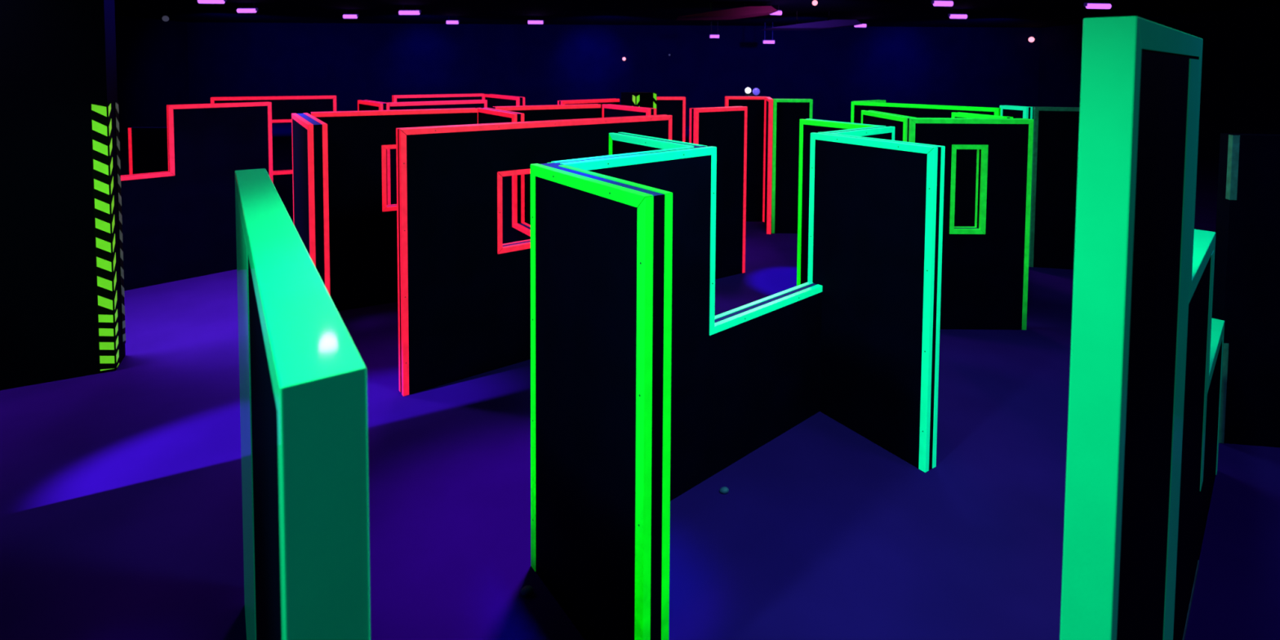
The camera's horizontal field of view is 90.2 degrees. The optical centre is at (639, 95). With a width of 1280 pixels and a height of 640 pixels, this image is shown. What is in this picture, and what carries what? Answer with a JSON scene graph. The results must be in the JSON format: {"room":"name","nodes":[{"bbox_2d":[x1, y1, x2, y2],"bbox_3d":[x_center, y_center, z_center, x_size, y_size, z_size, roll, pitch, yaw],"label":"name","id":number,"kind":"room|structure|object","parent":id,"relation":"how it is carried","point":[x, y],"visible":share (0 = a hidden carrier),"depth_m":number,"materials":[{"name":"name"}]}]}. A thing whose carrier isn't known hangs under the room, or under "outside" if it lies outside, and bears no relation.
{"room":"sports facility","nodes":[
{"label":"sports facility","id":0,"kind":"room"},
{"bbox_2d":[115,15,189,132],"bbox_3d":[-17.099,-0.201,10.006,0.200,3.800,28.000,0,3,0],"label":"wall","id":1,"kind":"structure","parent":0,"point":[152,54],"depth_m":22.10,"materials":[{"name":"black paint"}]},
{"bbox_2d":[186,22,1040,126],"bbox_3d":[-0.995,-0.743,24.091,32.000,3.800,0.200,0,3,0],"label":"wall","id":2,"kind":"structure","parent":0,"point":[544,64],"depth_m":23.97,"materials":[{"name":"black paint"}]},
{"bbox_2d":[1026,36,1034,42],"bbox_3d":[14.564,-2.076,23.776,0.200,0.200,0.300,0,3,0],"label":"signal light","id":3,"kind":"object","parent":2,"relation":"attached to","point":[1031,39],"visible":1,"depth_m":23.68,"materials":[{"name":"pink plastic"}]},
{"bbox_2d":[0,124,1279,639],"bbox_3d":[-1.012,1.850,10.096,32.000,0.100,28.000,0,3,0],"label":"floor","id":4,"kind":"structure","parent":0,"point":[121,493],"depth_m":3.27,"materials":[{"name":"carpet"}]},
{"bbox_2d":[0,0,125,390],"bbox_3d":[-4.490,0.135,4.434,1.302,3.800,0.280,-1,3,-28],"label":"wall","id":5,"kind":"structure","parent":4,"relation":"on","point":[58,57],"depth_m":4.48,"materials":[{"name":"black paint"}]},
{"bbox_2d":[89,102,119,371],"bbox_3d":[-3.888,1.035,4.652,0.061,1.950,0.127,2,3,24],"label":"guard","id":6,"kind":"object","parent":5,"relation":"attached to","point":[100,116],"visible":1,"depth_m":4.63,"materials":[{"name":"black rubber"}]},
{"bbox_2d":[114,102,125,346],"bbox_3d":[-3.961,0.985,4.862,0.006,1.870,0.090,-1,3,-27],"label":"guard","id":7,"kind":"object","parent":5,"relation":"attached to","point":[116,104],"visible":1,"depth_m":4.85,"materials":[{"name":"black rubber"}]},
{"bbox_2d":[128,127,168,174],"bbox_3d":[-6.030,1.133,8.122,0.843,1.450,0.106,0,3,-1],"label":"panel","id":8,"kind":"object","parent":4,"relation":"on","point":[148,146],"visible":0.32,"depth_m":8.05,"materials":[{"name":"black paint"}]},
{"bbox_2d":[120,102,273,290],"bbox_3d":[-4.878,1.017,6.619,0.106,1.833,1.897,3,4,45],"label":"panel","id":9,"kind":"object","parent":4,"relation":"on","point":[179,223],"visible":0.7,"depth_m":6.72,"materials":[{"name":"black paint"}]},
{"bbox_2d":[210,95,336,223],"bbox_3d":[-4.843,0.930,8.518,1.446,1.833,0.106,-1,3,-26],"label":"panel","id":10,"kind":"object","parent":4,"relation":"on","point":[282,107],"visible":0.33,"depth_m":8.52,"materials":[{"name":"black paint"}]},
{"bbox_2d":[235,168,370,639],"bbox_3d":[-1.024,1.263,1.794,0.109,1.833,2.093,-1,3,-34],"label":"panel","id":11,"kind":"object","parent":4,"relation":"on","point":[303,382],"visible":1,"depth_m":0.94,"materials":[{"name":"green paint"}]},
{"bbox_2d":[291,112,329,294],"bbox_3d":[-2.672,1.098,5.159,0.126,1.833,1.260,-1,3,-33],"label":"panel","id":12,"kind":"object","parent":4,"relation":"on","point":[309,133],"visible":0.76,"depth_m":4.65,"materials":[{"name":"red paint"}]},
{"bbox_2d":[357,99,391,204],"bbox_3d":[-3.128,0.988,7.499,0.106,1.833,0.811,-2,3,-40],"label":"panel","id":13,"kind":"object","parent":4,"relation":"on","point":[362,105],"visible":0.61,"depth_m":7.21,"materials":[{"name":"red paint"}]},
{"bbox_2d":[311,107,477,311],"bbox_3d":[-2.308,1.057,6.114,1.481,1.833,0.106,-1,3,-28],"label":"panel","id":14,"kind":"object","parent":4,"relation":"on","point":[363,233],"visible":0.49,"depth_m":5.92,"materials":[{"name":"black paint"}]},
{"bbox_2d":[386,99,487,204],"bbox_3d":[-2.404,0.986,7.659,1.181,1.833,0.106,-2,3,-38],"label":"panel","id":15,"kind":"object","parent":4,"relation":"on","point":[476,104],"visible":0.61,"depth_m":7.40,"materials":[{"name":"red paint"}]},
{"bbox_2d":[391,93,484,102],"bbox_3d":[-2.939,0.903,9.389,1.318,1.833,0.106,-1,3,-34],"label":"panel","id":16,"kind":"object","parent":4,"relation":"on","point":[398,98],"visible":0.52,"depth_m":9.27,"materials":[{"name":"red paint"}]},
{"bbox_2d":[476,107,530,244],"bbox_3d":[-1.143,1.077,5.844,0.106,1.833,1.692,-1,3,-34],"label":"panel","id":17,"kind":"object","parent":4,"relation":"on","point":[515,228],"visible":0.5,"depth_m":5.79,"materials":[{"name":"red paint"}]},
{"bbox_2d":[484,93,524,108],"bbox_3d":[-1.957,0.919,9.160,0.116,1.833,1.120,-2,3,-37],"label":"panel","id":18,"kind":"object","parent":4,"relation":"on","point":[493,100],"visible":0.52,"depth_m":9.02,"materials":[{"name":"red paint"}]},
{"bbox_2d":[395,114,671,396],"bbox_3d":[-0.696,1.116,5.048,2.343,1.833,0.108,-2,3,-36],"label":"panel","id":19,"kind":"object","parent":4,"relation":"on","point":[464,294],"visible":0.56,"depth_m":4.59,"materials":[{"name":"black paint"}]},
{"bbox_2d":[492,103,600,224],"bbox_3d":[-1.001,1.025,6.988,1.208,1.833,0.106,-1,3,-29],"label":"panel","id":20,"kind":"object","parent":4,"relation":"on","point":[557,112],"visible":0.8,"depth_m":6.89,"materials":[{"name":"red paint"}]},
{"bbox_2d":[557,98,619,117],"bbox_3d":[-0.652,0.971,8.215,0.907,1.833,0.106,-2,3,-41],"label":"panel","id":21,"kind":"object","parent":4,"relation":"on","point":[600,101],"visible":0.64,"depth_m":8.14,"materials":[{"name":"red paint"}]},
{"bbox_2d":[530,162,672,639],"bbox_3d":[-0.191,1.234,2.543,0.120,1.833,0.848,-2,3,-36],"label":"panel","id":22,"kind":"object","parent":4,"relation":"on","point":[602,245],"visible":1,"depth_m":2.39,"materials":[{"name":"black paint"}]},
{"bbox_2d":[601,103,656,117],"bbox_3d":[-0.136,1.034,6.917,0.106,1.833,0.884,-2,3,-36],"label":"panel","id":23,"kind":"object","parent":4,"relation":"on","point":[608,110],"visible":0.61,"depth_m":6.85,"materials":[{"name":"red paint"}]},
{"bbox_2d":[621,92,656,107],"bbox_3d":[-0.023,0.927,8.211,0.386,1.930,0.245,-1,3,-29],"label":"pillar","id":24,"kind":"structure","parent":4,"relation":"on","point":[646,98],"depth_m":8.10,"materials":[{"name":"black paint"}]},
{"bbox_2d":[632,94,639,106],"bbox_3d":[-0.059,0.936,8.066,0.095,1.885,0.033,1,3,9],"label":"guard","id":25,"kind":"object","parent":24,"relation":"attached to","point":[636,98],"visible":0.09,"depth_m":8.02,"materials":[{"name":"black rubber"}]},
{"bbox_2d":[653,93,656,108],"bbox_3d":[0.183,0.922,8.182,0.055,1.905,0.006,-1,3,-29],"label":"guard","id":26,"kind":"object","parent":24,"relation":"attached to","point":[654,94],"visible":0.14,"depth_m":8.14,"materials":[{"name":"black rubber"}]},
{"bbox_2d":[608,132,703,155],"bbox_3d":[0.070,1.175,3.867,0.107,1.833,0.820,-1,3,-35],"label":"panel","id":27,"kind":"object","parent":4,"relation":"on","point":[620,143],"visible":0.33,"depth_m":3.88,"materials":[{"name":"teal paint"}]},
{"bbox_2d":[656,96,685,142],"bbox_3d":[0.261,0.938,9.067,0.752,1.833,0.106,0,3,-5],"label":"panel","id":28,"kind":"object","parent":4,"relation":"on","point":[675,107],"visible":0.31,"depth_m":9.01,"materials":[{"name":"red paint"}]},
{"bbox_2d":[551,145,822,501],"bbox_3d":[0.392,1.192,3.545,2.018,1.833,0.107,-2,3,-40],"label":"panel","id":29,"kind":"object","parent":4,"relation":"on","point":[744,376],"visible":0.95,"depth_m":3.49,"materials":[{"name":"black paint"}]},
{"bbox_2d":[688,106,747,279],"bbox_3d":[0.837,1.044,6.834,0.718,1.833,0.106,-1,3,-34],"label":"panel","id":30,"kind":"object","parent":4,"relation":"on","point":[724,128],"visible":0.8,"depth_m":6.84,"materials":[{"name":"black paint"}]},
{"bbox_2d":[719,486,728,493],"bbox_3d":[0.449,2.103,3.400,0.050,0.026,0.040,0,3,0],"label":"anchor","id":31,"kind":"object","parent":4,"relation":"on","point":[724,490],"visible":1,"depth_m":3.39,"materials":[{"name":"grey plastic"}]},
{"bbox_2d":[724,96,766,222],"bbox_3d":[1.542,0.933,9.352,0.601,1.833,0.106,0,3,0],"label":"panel","id":32,"kind":"object","parent":4,"relation":"on","point":[756,113],"visible":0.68,"depth_m":9.30,"materials":[{"name":"black paint"}]},
{"bbox_2d":[764,97,773,234],"bbox_3d":[1.801,0.953,8.947,0.056,1.833,0.688,1,3,8],"label":"panel","id":33,"kind":"object","parent":4,"relation":"on","point":[769,101],"visible":1,"depth_m":8.63,"materials":[{"name":"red paint"}]},
{"bbox_2d":[770,98,813,233],"bbox_3d":[2.064,0.966,8.703,0.526,1.833,0.106,0,3,0],"label":"panel","id":34,"kind":"object","parent":4,"relation":"on","point":[788,113],"visible":0.66,"depth_m":8.65,"materials":[{"name":"black paint"}]},
{"bbox_2d":[796,118,878,285],"bbox_3d":[1.571,1.129,5.087,0.106,1.833,0.730,-1,3,-34],"label":"panel","id":35,"kind":"object","parent":4,"relation":"on","point":[806,126],"visible":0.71,"depth_m":5.29,"materials":[{"name":"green paint"}]},
{"bbox_2d":[824,125,894,140],"bbox_3d":[1.539,1.154,4.525,0.798,1.833,0.107,-2,3,-40],"label":"panel","id":36,"kind":"object","parent":4,"relation":"on","point":[884,132],"visible":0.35,"depth_m":4.52,"materials":[{"name":"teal paint"}]},
{"bbox_2d":[857,99,885,102],"bbox_3d":[3.005,0.986,8.414,0.603,1.833,0.106,-2,3,-37],"label":"panel","id":37,"kind":"object","parent":4,"relation":"on","point":[876,100],"visible":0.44,"depth_m":8.38,"materials":[{"name":"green paint"}]},
{"bbox_2d":[807,132,945,472],"bbox_3d":[1.406,1.181,3.925,0.107,1.833,0.878,-1,3,-33],"label":"panel","id":38,"kind":"object","parent":4,"relation":"on","point":[876,206],"visible":0.82,"depth_m":3.80,"materials":[{"name":"black paint"}]},
{"bbox_2d":[861,110,913,141],"bbox_3d":[2.327,1.089,6.062,0.106,1.833,0.924,0,3,-4],"label":"panel","id":39,"kind":"object","parent":4,"relation":"on","point":[868,117],"visible":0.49,"depth_m":5.90,"materials":[{"name":"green paint"}]},
{"bbox_2d":[850,101,1000,123],"bbox_3d":[3.320,1.025,7.595,1.680,1.833,0.106,3,4,43],"label":"panel","id":40,"kind":"object","parent":4,"relation":"on","point":[913,110],"visible":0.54,"depth_m":7.54,"materials":[{"name":"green paint"}]},
{"bbox_2d":[905,117,1033,329],"bbox_3d":[2.835,1.116,5.546,1.051,1.833,0.106,0,3,0],"label":"panel","id":41,"kind":"object","parent":4,"relation":"on","point":[984,269],"visible":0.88,"depth_m":5.50,"materials":[{"name":"black paint"}]},
{"bbox_2d":[951,111,1013,226],"bbox_3d":[3.191,1.096,6.020,0.106,1.833,0.613,0,3,-17],"label":"panel","id":42,"kind":"object","parent":4,"relation":"on","point":[966,159],"visible":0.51,"depth_m":6.09,"materials":[{"name":"black paint"}]},
{"bbox_2d":[1000,105,1032,119],"bbox_3d":[4.334,1.040,7.404,0.106,1.833,0.333,-1,3,-23],"label":"panel","id":43,"kind":"object","parent":4,"relation":"on","point":[1016,112],"visible":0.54,"depth_m":7.30,"materials":[{"name":"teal paint"}]},
{"bbox_2d":[1028,106,1079,269],"bbox_3d":[5.088,1.055,7.178,1.261,1.833,0.106,1,3,11],"label":"panel","id":44,"kind":"object","parent":4,"relation":"on","point":[1055,138],"visible":0.35,"depth_m":7.21,"materials":[{"name":"black paint"}]},
{"bbox_2d":[1059,16,1224,639],"bbox_3d":[2.099,0.982,2.473,3.206,2.373,0.092,-2,4,-44],"label":"panel","id":45,"kind":"object","parent":4,"relation":"on","point":[1147,345],"visible":1,"depth_m":1.45,"materials":[{"name":"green paint"}]},
{"bbox_2d":[1211,133,1279,447],"bbox_3d":[4.469,1.185,3.753,1.903,1.880,0.103,1,3,8],"label":"panel","id":46,"kind":"object","parent":4,"relation":"on","point":[1246,283],"visible":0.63,"depth_m":3.82,"materials":[{"name":"black paint"}]},
{"bbox_2d":[114,0,1279,27],"bbox_3d":[-0.987,-2.046,9.917,32.000,0.100,28.000,0,3,0],"label":"ceiling","id":47,"kind":"structure","parent":0,"point":[874,13],"depth_m":17.56,"materials":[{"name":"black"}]},
{"bbox_2d":[161,8,168,21],"bbox_3d":[-13.186,-2.241,17.720,0.160,0.380,0.160,0,3,0],"label":"signal light","id":48,"kind":"object","parent":47,"relation":"hanging from","point":[165,18],"visible":1,"depth_m":17.69,"materials":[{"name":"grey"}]},
{"bbox_2d":[197,0,226,4],"bbox_3d":[-9.187,-2.094,13.679,0.540,0.254,0.145,0,3,-4],"label":"lamp","id":49,"kind":"object","parent":47,"relation":"hanging from","point":[216,2],"visible":1,"depth_m":13.62,"materials":[{"name":"purple"}]},
{"bbox_2d":[236,3,257,13],"bbox_3d":[-9.935,-2.211,16.126,0.500,0.254,0.145,1,3,6],"label":"lamp","id":50,"kind":"object","parent":47,"relation":"hanging from","point":[242,10],"visible":1,"depth_m":16.08,"materials":[{"name":"purple"}]},
{"bbox_2d":[342,9,358,18],"bbox_3d":[-8.116,-2.279,17.874,0.400,0.254,0.145,0,3,0],"label":"lamp","id":51,"kind":"object","parent":47,"relation":"hanging from","point":[346,15],"visible":1,"depth_m":17.82,"materials":[{"name":"purple"}]},
{"bbox_2d":[398,4,421,14],"bbox_3d":[-5.935,-2.199,16.426,0.560,0.254,0.145,1,3,5],"label":"lamp","id":52,"kind":"object","parent":47,"relation":"hanging from","point":[402,11],"visible":1,"depth_m":16.38,"materials":[{"name":"purple"}]},
{"bbox_2d":[446,16,459,24],"bbox_3d":[-5.885,-2.363,20.022,0.400,0.254,0.145,1,3,3],"label":"lamp","id":53,"kind":"object","parent":47,"relation":"hanging from","point":[456,21],"visible":1,"depth_m":19.97,"materials":[{"name":"purple"}]},
{"bbox_2d":[527,16,543,24],"bbox_3d":[-3.235,-2.335,19.772,0.500,0.254,0.145,0,3,0],"label":"lamp","id":54,"kind":"object","parent":47,"relation":"hanging from","point":[540,21],"visible":1,"depth_m":19.73,"materials":[{"name":"purple"}]},
{"bbox_2d":[709,22,719,38],"bbox_3d":[2.564,-2.246,21.927,0.350,0.554,0.145,0,3,0],"label":"lamp","id":55,"kind":"object","parent":47,"relation":"hanging from","point":[712,36],"visible":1,"depth_m":21.91,"materials":[{"name":"purple plastic"}]},
{"bbox_2d":[675,2,777,20],"bbox_3d":[2.053,-2.038,15.422,2.320,0.380,1.200,0,3,0],"label":"ceiling baffle","id":56,"kind":"structure","parent":47,"relation":"hanging from","point":[746,11],"depth_m":14.83,"materials":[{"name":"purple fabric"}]},
{"bbox_2d":[762,22,774,44],"bbox_3d":[4.434,-2.144,21.931,0.420,0.734,0.145,0,3,0],"label":"lamp","id":57,"kind":"object","parent":47,"relation":"hanging from","point":[772,41],"visible":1,"depth_m":21.89,"materials":[{"name":"purple plastic"}]},
{"bbox_2d":[769,4,782,15],"bbox_3d":[3.341,-2.107,15.726,0.330,0.254,0.145,0,3,-18],"label":"lamp","id":58,"kind":"object","parent":47,"relation":"hanging from","point":[779,12],"visible":0.59,"depth_m":15.69,"materials":[{"name":"purple"}]},
{"bbox_2d":[762,10,862,30],"bbox_3d":[4.663,-2.058,17.523,2.500,0.500,1.200,0,3,0],"label":"ceiling baffle","id":59,"kind":"structure","parent":47,"relation":"hanging from","point":[833,24],"depth_m":16.93,"materials":[{"name":"blue fabric"}]},
{"bbox_2d":[812,0,817,5],"bbox_3d":[3.573,-1.971,13.022,0.110,0.275,0.110,0,3,0],"label":"signal light","id":60,"kind":"object","parent":47,"relation":"hanging from","point":[815,2],"visible":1,"depth_m":12.99,"materials":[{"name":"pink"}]},
{"bbox_2d":[853,19,866,27],"bbox_3d":[7.013,-2.294,20.322,0.410,0.254,0.145,0,3,-10],"label":"lamp","id":61,"kind":"object","parent":47,"relation":"hanging from","point":[864,25],"visible":0.66,"depth_m":20.27,"materials":[{"name":"purple"}]},
{"bbox_2d":[931,0,953,6],"bbox_3d":[6.282,-1.974,13.229,0.420,0.254,0.145,0,3,-6],"label":"lamp","id":62,"kind":"object","parent":47,"relation":"hanging from","point":[935,2],"visible":1,"depth_m":13.18,"materials":[{"name":"purple"}]},
{"bbox_2d":[947,8,967,18],"bbox_3d":[8.243,-2.112,16.526,0.460,0.254,0.145,0,3,-4],"label":"lamp","id":63,"kind":"object","parent":47,"relation":"hanging from","point":[952,15],"visible":1,"depth_m":16.48,"materials":[{"name":"purple"}]},
{"bbox_2d":[1084,0,1111,8],"bbox_3d":[9.752,-1.968,13.579,0.540,0.254,0.145,0,3,-6],"label":"lamp","id":64,"kind":"object","parent":47,"relation":"hanging from","point":[1089,5],"visible":1,"depth_m":13.53,"materials":[{"name":"purple"}]},
{"bbox_2d":[744,87,759,96],"bbox_3d":[2.025,0.792,11.861,0.400,1.892,0.154,0,3,0],"label":"spotlight","id":65,"kind":"object","parent":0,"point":[756,91],"visible":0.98,"depth_m":11.76,"materials":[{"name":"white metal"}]},
{"bbox_2d":[1037,4,1279,157],"bbox_3d":[15.100,0.005,10.006,0.200,3.800,28.000,0,3,0],"label":"wall","id":66,"kind":"structure","parent":0,"point":[1240,79],"depth_m":16.45,"materials":[{"name":"black paint"}]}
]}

